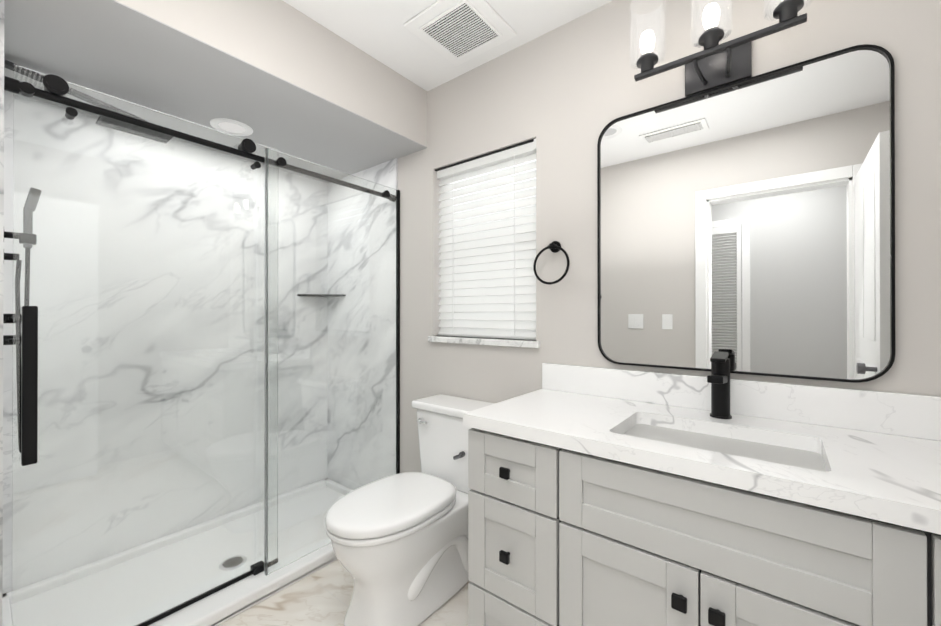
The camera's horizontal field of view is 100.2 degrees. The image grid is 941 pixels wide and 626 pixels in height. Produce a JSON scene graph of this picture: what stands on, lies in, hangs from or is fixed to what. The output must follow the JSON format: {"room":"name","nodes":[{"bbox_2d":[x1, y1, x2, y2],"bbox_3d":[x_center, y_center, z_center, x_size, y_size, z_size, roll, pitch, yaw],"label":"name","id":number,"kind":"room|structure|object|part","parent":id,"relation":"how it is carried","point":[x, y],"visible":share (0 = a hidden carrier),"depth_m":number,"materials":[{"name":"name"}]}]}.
{"room":"bathroom","nodes":[
{"label":"bathroom","id":0,"kind":"room"},
{"bbox_2d":[4,0,426,174],"bbox_3d":[-1.169,-0.919,1.800,0.984,0.004,1.750,0,0,38],"label":"ceiling","id":1,"kind":"structure","parent":0,"point":[115,48],"depth_m":1.54,"materials":[{"name":"grey paint"}]},
{"bbox_2d":[210,118,252,135],"bbox_3d":[-1.176,-0.914,1.940,0.183,0.004,0.183,0,0,38],"label":"recessed light","id":2,"kind":"object","parent":1,"relation":"in","point":[225,125],"visible":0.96,"depth_m":1.94,"materials":[{"name":"white plastic"}]},
{"bbox_2d":[116,0,426,146],"bbox_3d":[-1.169,-1.075,1.801,0.985,0.309,1.750,0,0,38],"label":"soffit beam","id":3,"kind":"structure","parent":0,"point":[281,39],"depth_m":1.61,"materials":[{"name":"grey paint"}]},
{"bbox_2d":[218,560,469,625],"bbox_3d":[-0.326,1.258,1.147,3.410,0.100,2.020,0,0,38],"label":"floor","id":4,"kind":"structure","parent":0,"point":[322,596],"depth_m":1.62,"materials":[{"name":"tile"}]},
{"bbox_2d":[2,64,399,625],"bbox_3d":[-1.155,0.228,1.942,0.803,1.965,1.504,0,0,38],"label":"shower enclosure","id":5,"kind":"object","parent":4,"relation":"on","point":[206,385],"visible":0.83,"depth_m":1.52,"materials":[{"name":"clear glass"}]},
{"bbox_3d":[-1.143,0.190,1.509,0.010,1.890,0.799,0,0,38],"label":"glass sliding door","id":6,"kind":"part","parent":5,"relation":"part of","materials":[{"name":"clear glass"}]},
{"bbox_3d":[-0.665,0.213,2.025,0.020,1.873,0.759,0,0,38],"label":"glass fixed panel","id":7,"kind":"part","parent":5,"relation":"part of","materials":[{"name":"glass"}]},
{"bbox_2d":[325,394,494,625],"bbox_3d":[-0.238,0.819,1.670,0.404,0.782,0.768,0,0,38],"label":"toilet","id":8,"kind":"object","parent":4,"relation":"on","point":[399,542],"visible":0.81,"depth_m":1.53,"materials":[{"name":"white ceramic"}]},
{"bbox_3d":[-0.316,0.769,1.587,0.387,0.067,0.546,0,0,38],"label":"seat","id":9,"kind":"part","parent":8,"relation":"part of","materials":[{"name":"white plastic"}]},
{"bbox_3d":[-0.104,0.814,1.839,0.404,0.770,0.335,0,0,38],"label":"tank","id":10,"kind":"part","parent":8,"relation":"part of","materials":[{"name":"white ceramic"}]},
{"bbox_2d":[463,423,940,625],"bbox_3d":[0.679,0.788,1.076,1.353,0.840,0.578,0,0,38],"label":"bathroom vanity","id":11,"kind":"object","parent":4,"relation":"on","point":[600,496],"depth_m":0.92,"materials":[{"name":"grey wood"}]},
{"bbox_2d":[463,387,940,526],"bbox_3d":[0.686,0.348,1.084,1.366,0.040,0.563,0,0,38],"label":"countertop","id":12,"kind":"structure","parent":11,"relation":"on","point":[900,475],"depth_m":0.97,"materials":[{"name":"white stone"}]},
{"bbox_2d":[707,351,734,418],"bbox_3d":[0.760,0.226,1.205,0.059,0.204,0.165,0,0,38],"label":"faucet","id":13,"kind":"object","parent":12,"relation":"on","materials":[{"name":"black metal"}]},
{"bbox_2d":[623,419,826,470],"bbox_3d":[0.650,0.429,1.062,0.508,0.146,0.342,0,0,38],"label":"sink","id":14,"kind":"object","parent":12,"relation":"in","point":[779,450],"depth_m":1.11,"materials":[{"name":"white ceramic"}]},
{"bbox_2d":[282,0,612,90],"bbox_3d":[-0.326,-1.282,1.154,3.410,0.100,2.020,0,0,38],"label":"ceiling","id":15,"kind":"structure","parent":0,"point":[378,30],"depth_m":1.68,"materials":[{"name":"white paint"}]},
{"bbox_2d":[404,0,516,65],"bbox_3d":[-0.041,-1.218,1.700,0.350,0.024,0.350,0,0,38],"label":"ceiling vent","id":16,"kind":"object","parent":15,"relation":"in","point":[456,32],"visible":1,"depth_m":1.67,"materials":[{"name":"white plastic"}]},
{"bbox_2d":[397,0,940,472],"bbox_3d":[0.254,-0.009,1.883,3.410,2.440,0.150,0,0,38],"label":"wall","id":17,"kind":"structure","parent":0,"point":[565,94],"depth_m":1.62,"materials":[{"name":"grey paint"}]},
{"bbox_2d":[352,158,397,189],"bbox_3d":[-0.722,0.122,2.552,0.726,2.072,0.012,0,0,38],"label":"wall tiles","id":18,"kind":"structure","parent":17,"relation":"attached to","point":[385,173],"depth_m":2.40,"materials":[{"name":"stone"}]},
{"bbox_2d":[428,336,539,347],"bbox_3d":[0.069,0.141,1.984,0.675,0.030,0.122,0,0,38],"label":"window sill","id":19,"kind":"structure","parent":17,"relation":"attached to","point":[495,342],"depth_m":1.90,"materials":[{"name":"stone"}]},
{"bbox_2d":[435,138,535,339],"bbox_3d":[0.091,-0.332,2.012,0.635,0.915,0.132,0,0,38],"label":"window blinds","id":20,"kind":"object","parent":17,"relation":"in","point":[487,257],"depth_m":1.97,"materials":[{"name":"white plastic"}]},
{"bbox_2d":[533,241,569,284],"bbox_3d":[0.350,-0.215,1.675,0.167,0.190,0.057,0,0,38],"label":"towel ring","id":21,"kind":"object","parent":17,"relation":"attached to","point":[554,246],"visible":0.98,"depth_m":1.67,"materials":[{"name":"black metal"}]},
{"bbox_2d":[629,0,812,96],"bbox_3d":[0.771,-0.904,1.250,0.482,0.289,0.205,0,0,38],"label":"sconce","id":22,"kind":"object","parent":17,"relation":"attached to","point":[714,63],"visible":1,"depth_m":1.27,"materials":[{"name":"black"}]},
{"bbox_2d":[542,363,940,438],"bbox_3d":[0.853,0.273,1.296,1.366,0.112,0.023,0,0,38],"label":"backsplash","id":23,"kind":"structure","parent":17,"relation":"attached to","point":[892,413],"depth_m":1.21,"materials":[{"name":"white stone"}]},
{"bbox_2d":[597,44,894,382],"bbox_3d":[0.830,-0.278,1.319,0.814,0.950,0.018,0,0,38],"label":"vanity mirror","id":24,"kind":"object","parent":17,"relation":"attached to","point":[748,224],"visible":0.98,"depth_m":1.25,"materials":[{"name":"black mirror"}]},
{"bbox_3d":[-1.651,-0.009,2.103,0.150,2.440,1.870,0,0,38],"label":"wall","id":25,"kind":"structure","parent":0,"visible":0},
{"bbox_2d":[2,91,13,593],"bbox_3d":[-1.474,0.121,2.195,0.012,2.072,1.505,0,0,38],"label":"tiled wall","id":26,"kind":"structure","parent":25,"relation":"attached to","point":[7,351],"depth_m":1.63,"materials":[{"name":"stone"}]},
{"bbox_2d":[3,314,12,322],"bbox_3d":[-1.597,0.019,1.357,0.080,0.027,0.020,0,0,38],"label":"shower valve","id":27,"kind":"object","parent":26,"relation":"attached to","point":[7,318],"depth_m":1.35,"materials":[{"name":"black metal"}]},
{"bbox_2d":[3,335,12,344],"bbox_3d":[-1.597,0.092,1.357,0.080,0.031,0.020,0,0,38],"label":"shower valve","id":28,"kind":"object","parent":26,"relation":"attached to","point":[7,339],"depth_m":1.35,"materials":[{"name":"black metal"}]},
{"bbox_2d":[4,231,12,238],"bbox_3d":[-1.597,-0.264,1.358,0.080,0.021,0.018,0,0,38],"label":"shower valve","id":29,"kind":"object","parent":26,"relation":"attached to","point":[6,234],"depth_m":1.36,"materials":[{"name":"black metal"}]},
{"bbox_2d":[4,253,12,259],"bbox_3d":[-1.597,-0.191,1.358,0.080,0.022,0.018,0,0,38],"label":"shower valve","id":30,"kind":"object","parent":26,"relation":"attached to","point":[7,256],"depth_m":1.36,"materials":[{"name":"black metal"}]},
{"bbox_3d":[-1.706,0.145,1.255,0.815,2.127,0.233,0,0,38],"label":"wall","id":31,"kind":"structure","parent":0,"visible":0},
{"bbox_2d":[0,0,3,625],"bbox_3d":[-1.655,0.118,1.371,0.726,2.072,0.012,0,0,38],"label":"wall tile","id":32,"kind":"structure","parent":31,"relation":"attached to","point":[1,240],"depth_m":1.15,"materials":[{"name":"stone"}]},
{"bbox_2d":[4,55,21,70],"bbox_3d":[-1.516,-0.853,1.591,0.150,0.132,0.500,0,0,38],"label":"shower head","id":33,"kind":"object","parent":32,"relation":"attached to","point":[9,65],"visible":0.15,"depth_m":1.40}
]}

